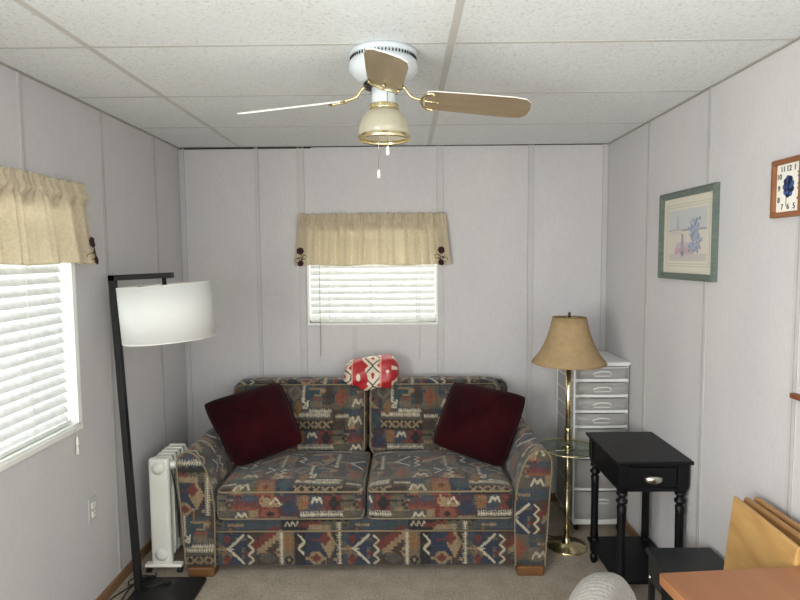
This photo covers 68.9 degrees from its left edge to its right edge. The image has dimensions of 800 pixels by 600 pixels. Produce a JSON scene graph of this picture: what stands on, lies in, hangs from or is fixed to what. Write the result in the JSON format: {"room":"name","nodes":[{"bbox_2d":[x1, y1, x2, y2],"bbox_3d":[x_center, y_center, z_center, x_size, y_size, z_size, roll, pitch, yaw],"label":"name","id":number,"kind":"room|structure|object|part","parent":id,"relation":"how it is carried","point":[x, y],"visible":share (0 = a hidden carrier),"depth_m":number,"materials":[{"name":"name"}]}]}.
{"room":"living room","nodes":[
{"label":"living room","id":0,"kind":"room"},
{"bbox_2d":[0,64,188,599],"bbox_3d":[-1.504,0.404,0.999,0.120,2.352,5.708,0,4,1],"label":"wall","id":1,"kind":"structure","parent":0,"point":[50,550],"depth_m":2.74,"materials":[{"name":"paint"}]},
{"bbox_2d":[16,72,26,172],"bbox_3d":[-1.439,-0.665,2.221,0.004,0.402,0.028,0,4,1],"label":"trim","id":2,"kind":"structure","parent":1,"relation":"attached to","point":[18,75],"depth_m":2.22,"materials":[{"name":"plastic"}]},
{"bbox_2d":[0,263,82,471],"bbox_3d":[-1.493,0.104,2.109,0.128,1.015,0.951,0,4,1],"label":"window","id":3,"kind":"structure","parent":1,"relation":"in","point":[67,275],"depth_m":2.56,"materials":[{"name":"plastic"}]},
{"bbox_2d":[0,264,79,458],"bbox_3d":[-1.459,0.164,2.101,0.092,1.094,0.869,0,4,1],"label":"blind","id":4,"kind":"object","parent":3,"relation":"attached to","point":[32,398],"visible":0.8,"depth_m":2.32,"materials":[{"name":"white plastic"}]},
{"bbox_3d":[-1.475,0.095,2.276,0.057,0.901,0.003,0,4,1],"label":"ladder cord","id":5,"kind":"part","parent":4,"relation":"part of","materials":[{"name":"white fabric"}]},
{"bbox_3d":[-1.473,0.566,2.131,0.052,0.018,0.869,0,4,1],"label":"rail","id":6,"kind":"part","parent":4,"relation":"part of","materials":[{"name":"white plastic"}]},
{"bbox_3d":[-1.473,0.078,2.495,0.057,0.901,0.003,0,4,1],"label":"ladder cord","id":7,"kind":"part","parent":4,"relation":"part of","materials":[{"name":"white fabric"}]},
{"bbox_3d":[-1.421,0.313,2.519,0.018,0.735,0.048,1,4,19],"label":"pull cord","id":8,"kind":"part","parent":4,"relation":"part of","materials":[{"name":"white fabric"}]},
{"bbox_2d":[0,166,98,265],"bbox_3d":[-1.405,-0.293,1.986,0.072,0.361,1.379,0,4,1],"label":"window valance","id":9,"kind":"object","parent":1,"relation":"attached to","point":[44,221],"visible":1,"depth_m":2.27,"materials":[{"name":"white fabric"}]},
{"bbox_2d":[87,237,98,264],"bbox_3d":[-1.380,-0.222,2.626,0.031,0.124,0.092,-1,4,-10],"label":"flower","id":10,"kind":"object","parent":9,"relation":"on","point":[92,258],"depth_m":2.60,"materials":[{"name":"red fabric"}]},
{"bbox_2d":[0,61,178,148],"bbox_3d":[-1.449,-0.767,0.912,0.010,0.006,5.708,0,4,1],"label":"trim","id":11,"kind":"structure","parent":1,"relation":"attached to","point":[1,63],"depth_m":2.59,"materials":[{"name":"grey"}]},
{"bbox_2d":[88,494,96,524],"bbox_3d":[-1.419,0.968,2.698,0.012,0.116,0.070,0,4,1],"label":"wall outlet","id":12,"kind":"object","parent":1,"relation":"attached to","point":[92,502],"visible":1,"depth_m":2.69,"materials":[{"name":"plastic"}]},
{"bbox_2d":[91,501,95,508],"bbox_3d":[-1.417,0.948,2.696,0.007,0.028,0.032,0,4,1],"label":"socket","id":13,"kind":"object","parent":12,"relation":"attached to","point":[93,503],"depth_m":2.69,"materials":[{"name":"plastic"}]},
{"bbox_2d":[98,111,122,572],"bbox_3d":[-1.426,0.236,2.880,0.005,2.297,0.028,0,4,1],"label":"trim","id":14,"kind":"structure","parent":1,"relation":"attached to","point":[100,112],"depth_m":2.87,"materials":[{"name":"plastic"}]},
{"bbox_2d":[95,539,151,599],"bbox_3d":[-1.429,1.547,1.083,0.012,0.058,5.708,0,4,1],"label":"baseboard","id":15,"kind":"structure","parent":1,"relation":"attached to","point":[127,570],"depth_m":2.95,"materials":[{"name":"brown wood"}]},
{"bbox_2d":[152,136,166,448],"bbox_3d":[-1.421,0.192,3.470,0.005,2.297,0.028,0,4,1],"label":"trim","id":16,"kind":"structure","parent":1,"relation":"attached to","point":[153,138],"depth_m":3.43,"materials":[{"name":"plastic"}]},
{"bbox_2d":[108,501,660,599],"bbox_3d":[-0.050,1.615,1.077,3.008,0.100,5.948,0,4,1],"label":"floor","id":17,"kind":"structure","parent":0,"point":[561,574],"depth_m":2.96,"materials":[{"name":"carpet"}]},
{"bbox_2d":[109,572,170,599],"bbox_3d":[-1.323,1.420,2.901,0.301,0.040,0.209,-4,5,-38],"label":"extension cord","id":18,"kind":"object","parent":17,"relation":"on","point":[151,577],"visible":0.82,"depth_m":2.90,"materials":[{"name":"plastic"}]},
{"bbox_2d":[108,272,215,599],"bbox_3d":[-1.116,0.656,2.791,0.484,1.576,0.416,0,4,1],"label":"floor lamp","id":19,"kind":"object","parent":17,"relation":"on","point":[164,313],"visible":0.99,"depth_m":2.68,"materials":[{"name":"black metal"}]},
{"bbox_3d":[-1.214,-0.110,2.735,0.300,0.026,0.030,-3,4,1],"label":"arm","id":20,"kind":"part","parent":19,"relation":"part of","materials":[{"name":"black metal"}]},
{"bbox_2d":[162,278,168,284],"bbox_3d":[-1.103,-0.047,2.738,0.035,0.110,0.036,-4,4,1],"label":"socket","id":21,"kind":"object","parent":19,"relation":"attached to","point":[164,282],"depth_m":2.73,"materials":[{"name":"black metal"}]},
{"bbox_3d":[-1.095,0.055,2.746,0.414,0.256,0.414,-4,4,1],"label":"lamp shade","id":22,"kind":"part","parent":19,"relation":"part of","materials":[{"name":"white fabric"}]},
{"bbox_3d":[-1.146,1.433,2.830,0.315,0.022,0.293,0,4,1],"label":"plate","id":23,"kind":"part","parent":19,"relation":"part of","materials":[{"name":"black metal"}]},
{"bbox_2d":[145,443,186,572],"bbox_3d":[-1.234,1.113,3.167,0.193,0.612,0.301,0,4,1],"label":"radiator","id":24,"kind":"object","parent":17,"relation":"on","point":[166,530],"visible":0.87,"depth_m":3.04,"materials":[{"name":"white metal"}]},
{"bbox_3d":[-1.247,1.100,3.045,0.106,0.567,0.040,0,4,1],"label":"panel","id":25,"kind":"part","parent":24,"relation":"part of","materials":[{"name":"white metal"}]},
{"bbox_3d":[-1.171,1.069,3.056,0.026,0.377,0.043,2,5,28],"label":"power cord","id":26,"kind":"part","parent":24,"relation":"part of","materials":[{"name":"plastic"}]},
{"bbox_2d":[176,376,552,576],"bbox_3d":[-0.180,0.951,3.410,1.921,0.882,0.933,0,4,1],"label":"sofa","id":27,"kind":"object","parent":17,"relation":"on","point":[367,481],"visible":0.8,"depth_m":3.02,"materials":[{"name":"fabric"}]},
{"bbox_3d":[-1.043,1.048,3.431,0.187,0.610,0.889,0,4,1],"label":"arm","id":28,"kind":"part","parent":27,"relation":"part of","materials":[{"name":"fabric"}]},
{"bbox_2d":[205,383,301,465],"bbox_3d":[-0.851,0.715,3.369,0.535,0.402,0.309,-2,4,-15],"label":"throw pillow","id":29,"kind":"object","parent":27,"relation":"on","point":[258,423],"visible":1,"depth_m":3.31,"materials":[{"name":"red fabric"}]},
{"bbox_2d":[217,450,370,518],"bbox_3d":[-0.559,1.010,3.272,0.759,0.198,0.641,0,4,1],"label":"seat cushion","id":30,"kind":"object","parent":27,"relation":"on","point":[286,484],"depth_m":3.00,"materials":[{"name":"fabric"}]},
{"bbox_2d":[234,377,367,450],"bbox_3d":[-0.621,0.723,3.644,0.832,0.455,0.266,0,4,1],"label":"cushion","id":31,"kind":"object","parent":27,"relation":"on","point":[331,414],"depth_m":3.55,"materials":[{"name":"fabric"}]},
{"bbox_3d":[-0.169,1.128,3.347,1.565,0.081,0.702,0,4,1],"label":"seat rail","id":32,"kind":"part","parent":27,"relation":"part of","materials":[{"name":"fabric"}]},
{"bbox_2d":[344,354,398,390],"bbox_3d":[-0.178,0.441,3.625,0.345,0.207,0.214,0,4,1],"label":"folded throw","id":33,"kind":"object","parent":27,"relation":"on","point":[367,373],"visible":1,"depth_m":3.54,"materials":[{"name":"red fabric"}]},
{"bbox_2d":[369,376,500,451],"bbox_3d":[0.218,0.716,3.637,0.819,0.455,0.266,0,4,1],"label":"cushion","id":34,"kind":"object","parent":27,"relation":"on","point":[404,416],"depth_m":3.54,"materials":[{"name":"fabric"}]},
{"bbox_3d":[-0.182,0.913,3.806,1.755,0.804,0.139,0,4,1],"label":"frame","id":35,"kind":"part","parent":27,"relation":"part of","materials":[{"name":"fabric"}]},
{"bbox_2d":[367,450,513,517],"bbox_3d":[0.209,1.004,3.265,0.752,0.198,0.641,0,4,1],"label":"seat cushion","id":36,"kind":"object","parent":27,"relation":"on","point":[400,483],"depth_m":2.99,"materials":[{"name":"fabric"}]},
{"bbox_2d":[434,383,524,465],"bbox_3d":[0.460,0.706,3.355,0.484,0.397,0.303,1,4,18],"label":"throw pillow","id":37,"kind":"object","parent":27,"relation":"on","point":[480,423],"visible":1,"depth_m":3.29,"materials":[{"name":"red fabric"}]},
{"bbox_3d":[0.684,1.035,3.416,0.187,0.610,0.889,0,4,1],"label":"arm","id":38,"kind":"part","parent":27,"relation":"part of","materials":[{"name":"fabric"}]},
{"bbox_2d":[532,312,606,555],"bbox_3d":[0.935,0.719,3.370,0.402,1.332,0.652,0,4,1],"label":"floor lamp","id":39,"kind":"object","parent":17,"relation":"on","point":[569,345],"visible":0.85,"depth_m":3.14,"materials":[{"name":"gold metal"}]},
{"bbox_2d":[541,438,588,457],"bbox_3d":[0.935,0.823,3.252,0.326,0.008,0.326,0,4,1],"label":"glass tray","id":40,"kind":"object","parent":39,"relation":"on","point":[567,447],"depth_m":3.24,"materials":[{"name":"clear glass"}]},
{"bbox_3d":[0.930,0.221,3.208,0.398,0.250,0.398,0,4,1],"label":"lamp shade","id":41,"kind":"part","parent":39,"relation":"part of","materials":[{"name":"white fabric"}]},
{"bbox_3d":[0.929,0.096,3.198,0.186,0.005,0.186,0,4,1],"label":"shade trim","id":42,"kind":"part","parent":39,"relation":"part of","materials":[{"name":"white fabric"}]},
{"bbox_3d":[0.931,0.345,3.217,0.402,0.005,0.402,0,4,1],"label":"shade trim","id":43,"kind":"part","parent":39,"relation":"part of","materials":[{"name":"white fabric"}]},
{"bbox_2d":[556,351,629,529],"bbox_3d":[1.182,0.857,3.613,0.328,1.018,0.430,0,4,1],"label":"storage drawers","id":44,"kind":"object","parent":17,"relation":"on","point":[599,397],"visible":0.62,"depth_m":3.43,"materials":[{"name":"white plastic"}]},
{"bbox_3d":[1.183,1.016,3.624,0.302,0.180,0.394,0,4,1],"label":"drawer","id":45,"kind":"part","parent":44,"relation":"part of","materials":[{"name":"white plastic"}]},
{"bbox_3d":[1.185,1.206,3.638,0.302,0.180,0.394,0,4,1],"label":"drawer","id":46,"kind":"part","parent":44,"relation":"part of","materials":[{"name":"white plastic"}]},
{"bbox_3d":[1.180,0.691,3.600,0.302,0.082,0.394,0,4,1],"label":"drawer","id":47,"kind":"part","parent":44,"relation":"part of","materials":[{"name":"white plastic"}]},
{"bbox_3d":[1.181,0.829,3.610,0.302,0.175,0.394,0,4,1],"label":"drawer","id":48,"kind":"part","parent":44,"relation":"part of","materials":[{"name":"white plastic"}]},
{"bbox_3d":[1.179,0.599,3.593,0.302,0.082,0.394,0,4,1],"label":"drawer","id":49,"kind":"part","parent":44,"relation":"part of","materials":[{"name":"white plastic"}]},
{"bbox_3d":[1.179,0.702,3.398,0.111,0.035,0.024,0,4,1],"label":"handle","id":50,"kind":"part","parent":44,"relation":"part of","materials":[{"name":"white plastic"}]},
{"bbox_3d":[1.178,0.416,3.580,0.302,0.082,0.394,0,4,1],"label":"drawer","id":51,"kind":"part","parent":44,"relation":"part of","materials":[{"name":"white plastic"}]},
{"bbox_3d":[1.179,0.507,3.587,0.302,0.082,0.394,0,4,1],"label":"drawer","id":52,"kind":"part","parent":44,"relation":"part of","materials":[{"name":"white plastic"}]},
{"bbox_3d":[1.178,0.610,3.391,0.111,0.035,0.024,0,4,1],"label":"handle","id":53,"kind":"part","parent":44,"relation":"part of","materials":[{"name":"white plastic"}]},
{"bbox_3d":[1.176,0.426,3.377,0.111,0.035,0.024,0,4,1],"label":"handle","id":54,"kind":"part","parent":44,"relation":"part of","materials":[{"name":"white plastic"}]},
{"bbox_3d":[1.177,0.518,3.384,0.111,0.035,0.024,0,4,1],"label":"handle","id":55,"kind":"part","parent":44,"relation":"part of","materials":[{"name":"white plastic"}]},
{"bbox_3d":[1.178,0.357,3.590,0.328,0.018,0.404,0,4,1],"label":"panel","id":56,"kind":"part","parent":44,"relation":"part of","materials":[{"name":"white plastic"}]},
{"bbox_2d":[568,572,635,599],"bbox_3d":[0.581,1.109,1.265,0.468,0.873,0.508,0,4,1],"label":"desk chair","id":57,"kind":"object","parent":17,"relation":"on","point":[599,585],"visible":1,"depth_m":1.38,"materials":[{"name":"grey fabric"}]},
{"bbox_2d":[586,432,693,583],"bbox_3d":[1.168,1.069,2.905,0.354,0.700,0.468,0,4,1],"label":"end table","id":58,"kind":"object","parent":17,"relation":"on","point":[643,462],"visible":0.84,"depth_m":2.78,"materials":[{"name":"black paint"}]},
{"bbox_3d":[1.035,1.064,3.099,0.054,0.682,0.054,0,4,1],"label":"leg","id":59,"kind":"part","parent":58,"relation":"part of","materials":[{"name":"black paint"}]},
{"bbox_3d":[1.032,1.092,2.722,0.054,0.682,0.054,0,4,1],"label":"leg","id":60,"kind":"part","parent":58,"relation":"part of","materials":[{"name":"black paint"}]},
{"bbox_2d":[587,536,657,583],"bbox_3d":[1.170,1.297,2.925,0.330,0.018,0.438,0,4,1],"label":"shelf","id":61,"kind":"object","parent":58,"relation":"attached to","point":[636,558],"depth_m":2.95,"materials":[{"name":"black paint"}]},
{"bbox_3d":[1.304,1.062,3.096,0.054,0.682,0.054,0,4,1],"label":"leg","id":62,"kind":"part","parent":58,"relation":"part of","materials":[{"name":"black paint"}]},
{"bbox_3d":[1.165,0.806,2.827,0.214,0.092,0.302,0,4,1],"label":"drawer","id":63,"kind":"part","parent":58,"relation":"part of","materials":[{"name":"black paint"}]},
{"bbox_3d":[1.164,0.824,2.665,0.084,0.042,0.024,0,4,1],"label":"cup pull","id":64,"kind":"part","parent":58,"relation":"part of","materials":[{"name":"silver metal"}]},
{"bbox_3d":[1.301,1.090,2.719,0.054,0.682,0.054,0,4,1],"label":"leg","id":65,"kind":"part","parent":58,"relation":"part of","materials":[{"name":"black paint"}]},
{"bbox_2d":[645,547,723,599],"bbox_3d":[1.178,1.261,2.333,0.277,0.400,0.317,0,4,1],"label":"side table","id":66,"kind":"object","parent":17,"relation":"on","point":[661,560],"visible":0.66,"depth_m":2.39,"materials":[{"name":"black laminate"}]},
{"bbox_3d":[1.066,1.308,2.475,0.022,0.263,0.022,0,4,1],"label":"leg","id":67,"kind":"part","parent":66,"relation":"part of","materials":[{"name":"black wood"}]},
{"bbox_2d":[660,566,799,599],"bbox_3d":[1.027,1.178,1.179,0.501,0.740,1.050,-1,4,-4],"label":"desk","id":68,"kind":"object","parent":17,"relation":"on","point":[776,583],"visible":1,"depth_m":1.60,"materials":[{"name":"brown wood"}]},
{"bbox_3d":[1.025,0.858,1.155,0.492,0.031,1.038,-1,4,-4],"label":"frame","id":69,"kind":"part","parent":68,"relation":"part of","materials":[{"name":"black wood"}]},
{"bbox_2d":[723,496,799,569],"bbox_3d":[1.149,1.099,1.904,0.083,0.792,0.370,0,4,4],"label":"folding tray table","id":70,"kind":"object","parent":17,"relation":"on","point":[753,542],"visible":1,"depth_m":1.91,"materials":[{"name":"brown wood"}]},
{"bbox_2d":[743,497,799,545],"bbox_3d":[1.219,1.105,1.932,0.082,0.778,0.370,0,4,1],"label":"folding tray table","id":71,"kind":"object","parent":17,"relation":"on","point":[776,522],"visible":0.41,"depth_m":1.91,"materials":[{"name":"brown wood"}]},
{"bbox_2d":[754,497,799,532],"bbox_3d":[1.273,1.107,1.960,0.081,0.768,0.370,0,4,1],"label":"folding tray table","id":72,"kind":"object","parent":17,"relation":"on","point":[758,500],"visible":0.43,"depth_m":1.98,"materials":[{"name":"brown wood"}]},
{"bbox_2d":[178,144,608,492],"bbox_3d":[-0.036,0.177,3.892,3.008,2.352,0.120,0,4,1],"label":"wall","id":73,"kind":"structure","parent":0,"point":[486,187],"depth_m":3.80,"materials":[{"name":"paint"}]},
{"bbox_2d":[179,148,193,446],"bbox_3d":[-1.401,0.165,3.840,0.034,2.297,0.005,0,4,1],"label":"trim","id":74,"kind":"structure","parent":73,"relation":"attached to","point":[181,152],"depth_m":3.81,"materials":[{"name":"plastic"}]},
{"bbox_2d":[178,146,310,149],"bbox_3d":[-1.002,-0.977,3.752,0.856,0.012,0.004,0,4,1],"label":"trim","id":75,"kind":"structure","parent":73,"relation":"attached to","point":[309,147],"depth_m":3.75,"materials":[{"name":"grey"}]},
{"bbox_2d":[254,147,263,377],"bbox_3d":[-0.918,0.161,3.836,0.026,2.297,0.005,0,4,1],"label":"trim","id":76,"kind":"structure","parent":73,"relation":"attached to","point":[256,169],"depth_m":3.80,"materials":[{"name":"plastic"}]},
{"bbox_2d":[296,146,307,376],"bbox_3d":[-0.634,0.159,3.833,0.046,2.297,0.005,0,4,1],"label":"trim","id":77,"kind":"structure","parent":73,"relation":"attached to","point":[300,152],"depth_m":3.81,"materials":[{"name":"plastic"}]},
{"bbox_2d":[352,327,356,358],"bbox_3d":[-0.294,0.741,3.873,0.032,1.125,0.005,0,4,1],"label":"trim","id":78,"kind":"structure","parent":73,"relation":"attached to","point":[354,329],"depth_m":3.84,"materials":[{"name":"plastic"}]},
{"bbox_2d":[307,264,437,324],"bbox_3d":[-0.180,-0.172,3.865,0.859,0.665,0.126,0,4,1],"label":"window","id":79,"kind":"structure","parent":73,"relation":"in","point":[436,265],"depth_m":3.83,"materials":[{"name":"plastic"}]},
{"bbox_2d":[310,264,434,359],"bbox_3d":[-0.180,-0.046,3.842,0.821,0.874,0.091,0,4,1],"label":"blind","id":80,"kind":"object","parent":79,"relation":"attached to","point":[372,292],"visible":0.68,"depth_m":3.85,"materials":[{"name":"white plastic"}]},
{"bbox_3d":[-0.178,0.131,3.872,0.821,0.018,0.052,0,4,1],"label":"rail","id":81,"kind":"part","parent":80,"relation":"part of","materials":[{"name":"white plastic"}]},
{"bbox_3d":[0.108,-0.163,3.848,0.003,0.566,0.057,0,4,1],"label":"ladder cord","id":82,"kind":"part","parent":80,"relation":"part of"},
{"bbox_3d":[0.126,-0.009,3.813,0.003,0.800,0.026,0,4,1],"label":"pull cord","id":83,"kind":"part","parent":80,"relation":"part of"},
{"bbox_2d":[294,212,450,265],"bbox_3d":[-0.179,-0.391,3.755,1.015,0.344,0.072,0,4,1],"label":"window valance","id":84,"kind":"object","parent":73,"relation":"attached to","point":[344,239],"visible":1,"depth_m":3.74,"materials":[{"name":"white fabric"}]},
{"bbox_2d":[294,247,306,265],"bbox_3d":[-0.640,-0.278,3.761,0.088,0.124,0.032,0,4,9],"label":"flower","id":85,"kind":"object","parent":84,"relation":"on","point":[300,259],"depth_m":3.77,"materials":[{"name":"red fabric"}]},
{"bbox_2d":[435,246,447,264],"bbox_3d":[0.266,-0.284,3.750,0.088,0.124,0.041,0,4,8],"label":"flower","id":86,"kind":"object","parent":84,"relation":"on","point":[441,252],"depth_m":3.75,"materials":[{"name":"red fabric"}]},
{"bbox_2d":[436,145,443,375],"bbox_3d":[0.266,0.152,3.825,0.046,2.297,0.005,0,4,1],"label":"trim","id":87,"kind":"structure","parent":73,"relation":"attached to","point":[439,149],"depth_m":3.80,"materials":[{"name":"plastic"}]},
{"bbox_2d":[311,144,602,146],"bbox_3d":[0.382,-0.991,3.740,1.912,0.005,0.004,0,4,1],"label":"trim","id":88,"kind":"structure","parent":73,"relation":"attached to","point":[512,144],"depth_m":3.74,"materials":[{"name":"grey"}]},
{"bbox_2d":[526,144,533,429],"bbox_3d":[0.851,0.147,3.820,0.038,2.297,0.005,0,4,1],"label":"trim","id":89,"kind":"structure","parent":73,"relation":"attached to","point":[530,147],"depth_m":3.80,"materials":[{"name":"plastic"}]},
{"bbox_2d":[550,493,557,500],"bbox_3d":[-0.027,1.326,3.911,2.768,0.058,0.012,0,4,1],"label":"baseboard","id":90,"kind":"structure","parent":73,"relation":"attached to","point":[553,497],"depth_m":3.90,"materials":[{"name":"brown wood"}]},
{"bbox_2d":[598,143,608,428],"bbox_3d":[1.327,0.144,3.816,0.034,2.297,0.005,0,4,1],"label":"trim","id":91,"kind":"structure","parent":73,"relation":"attached to","point":[605,145],"depth_m":3.78,"materials":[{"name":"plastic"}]},
{"bbox_2d":[0,0,799,147],"bbox_3d":[-0.070,-0.820,0.896,3.008,0.080,5.948,0,4,1],"label":"ceiling","id":92,"kind":"structure","parent":0,"point":[672,65],"depth_m":2.09,"materials":[{"name":"tile"}]},
{"bbox_2d":[13,0,240,146],"bbox_3d":[-1.056,-0.772,0.908,0.024,0.001,5.708,0,4,1],"label":"trim","id":93,"kind":"structure","parent":92,"relation":"attached to","point":[21,2],"depth_m":2.08,"materials":[{"name":"metal"}]},
{"bbox_2d":[237,41,530,177],"bbox_3d":[-0.052,-0.650,2.044,0.764,0.428,0.788,-5,6,-45],"label":"ceiling fan","id":94,"kind":"object","parent":92,"relation":"hanging from","point":[383,68],"visible":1,"depth_m":1.99,"materials":[{"name":"beige wood"}]},
{"bbox_3d":[-0.384,-0.678,2.049,0.370,0.071,0.124,0,4,1],"label":"fan blade","id":95,"kind":"part","parent":94,"relation":"part of","materials":[{"name":"white wood"}]},
{"bbox_3d":[-0.078,-0.589,2.099,0.002,0.238,0.002,0,4,1],"label":"pull chain","id":96,"kind":"part","parent":94,"relation":"part of","materials":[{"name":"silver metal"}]},
{"bbox_3d":[-0.057,-0.618,2.050,0.181,0.098,0.181,0,4,1],"label":"lamp shade","id":97,"kind":"part","parent":94,"relation":"part of","materials":[{"name":"beige glass"}]},
{"bbox_3d":[-0.043,-0.673,1.717,0.124,0.054,0.372,-1,4,-2],"label":"fan blade","id":98,"kind":"part","parent":94,"relation":"part of","materials":[{"name":"brown wood"}]},
{"bbox_3d":[-0.042,-0.516,2.012,0.013,0.032,0.013,0,4,1],"label":"chain pull","id":99,"kind":"part","parent":94,"relation":"part of","materials":[{"name":"white plastic"}]},
{"bbox_3d":[0.270,-0.685,2.043,0.371,0.068,0.124,0,4,1],"label":"fan blade","id":100,"kind":"part","parent":94,"relation":"part of","materials":[{"name":"brown wood"}]},
{"bbox_2d":[75,90,701,97],"bbox_3d":[-0.056,-0.903,2.562,2.768,0.001,0.016,0,4,1],"label":"trim","id":101,"kind":"structure","parent":92,"relation":"attached to","point":[700,90],"depth_m":2.56,"materials":[{"name":"metal"}]},
{"bbox_2d":[162,123,627,127],"bbox_3d":[-0.051,-0.948,3.170,2.768,0.001,0.016,0,4,1],"label":"trim","id":102,"kind":"structure","parent":92,"relation":"attached to","point":[554,123],"depth_m":3.17,"materials":[{"name":"metal"}]},
{"bbox_2d":[0,38,795,48],"bbox_3d":[-0.061,-0.858,1.954,2.768,0.001,0.016,0,4,1],"label":"trim","id":103,"kind":"structure","parent":92,"relation":"attached to","point":[768,38],"depth_m":1.95,"materials":[{"name":"metal"}]},
{"bbox_2d":[427,0,464,144],"bbox_3d":[0.163,-0.781,0.897,0.024,0.001,5.708,0,4,1],"label":"trim","id":104,"kind":"structure","parent":92,"relation":"attached to","point":[459,5],"depth_m":2.03,"materials":[{"name":"metal"}]},
{"bbox_2d":[605,40,799,560],"bbox_3d":[1.384,0.382,0.974,0.120,2.352,5.708,0,4,1],"label":"wall","id":105,"kind":"structure","parent":0,"point":[756,110],"depth_m":2.44,"materials":[{"name":"paint"}]},
{"bbox_2d":[625,520,638,535],"bbox_3d":[1.327,1.524,1.059,0.012,0.062,5.708,0,4,1],"label":"baseboard","id":106,"kind":"structure","parent":105,"relation":"attached to","point":[629,529],"depth_m":3.39,"materials":[{"name":"brown wood"}]},
{"bbox_2d":[639,121,650,535],"bbox_3d":[1.339,0.190,3.194,0.005,2.297,0.032,0,4,1],"label":"trim","id":107,"kind":"structure","parent":105,"relation":"attached to","point":[649,123],"depth_m":3.17,"materials":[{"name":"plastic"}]},
{"bbox_2d":[658,182,720,281],"bbox_3d":[1.321,-0.301,2.700,0.026,0.416,0.532,0,4,1],"label":"framed picture","id":108,"kind":"object","parent":105,"relation":"attached to","point":[688,241],"visible":1,"depth_m":2.66,"materials":[{"name":"wood"}]},
{"bbox_2d":[663,191,712,274],"bbox_3d":[1.328,-0.301,2.700,0.001,0.356,0.472,0,4,1],"label":"print","id":109,"kind":"object","parent":108,"relation":"attached to","point":[688,219],"depth_m":2.68},
{"bbox_2d":[694,87,712,547],"bbox_3d":[1.334,0.236,2.574,0.005,2.297,0.032,0,4,1],"label":"trim","id":110,"kind":"structure","parent":105,"relation":"attached to","point":[710,91],"depth_m":2.57,"materials":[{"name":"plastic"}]},
{"bbox_2d":[608,36,799,143],"bbox_3d":[1.309,-0.787,0.887,0.010,0.006,5.708,0,4,1],"label":"trim","id":111,"kind":"structure","parent":105,"relation":"attached to","point":[797,38],"depth_m":2.41,"materials":[{"name":"grey"}]},
{"bbox_2d":[769,155,799,217],"bbox_3d":[1.315,-0.381,1.973,0.024,0.198,0.163,0,4,1],"label":"wall clock","id":112,"kind":"object","parent":105,"relation":"attached to","point":[785,173],"visible":1,"depth_m":1.99,"materials":[{"name":"brown wood"}]},
{"bbox_2d":[776,161,798,212],"bbox_3d":[1.320,-0.381,1.973,0.010,0.162,0.127,0,4,1],"label":"clock face","id":113,"kind":"object","parent":112,"relation":"on","point":[787,172],"depth_m":1.97,"materials":[{"name":"white paper"}]},
{"bbox_2d":[783,175,793,205],"bbox_3d":[1.313,-0.370,1.974,0.002,0.104,0.058,0,4,1],"label":"print","id":114,"kind":"object","parent":112,"relation":"attached to","point":[788,180],"depth_m":1.97},
{"bbox_2d":[784,148,799,517],"bbox_3d":[1.329,0.281,1.971,0.005,2.297,0.032,0,4,1],"label":"trim","id":115,"kind":"structure","parent":105,"relation":"attached to","point":[796,294],"depth_m":1.97,"materials":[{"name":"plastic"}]},
{"bbox_2d":[790,393,799,400],"bbox_3d":[1.319,0.375,1.570,0.020,0.068,0.798,0,4,1],"label":"wall shelf","id":116,"kind":"object","parent":105,"relation":"attached to","point":[795,396],"visible":1,"depth_m":1.94,"materials":[{"name":"brown wood"}]}
]}

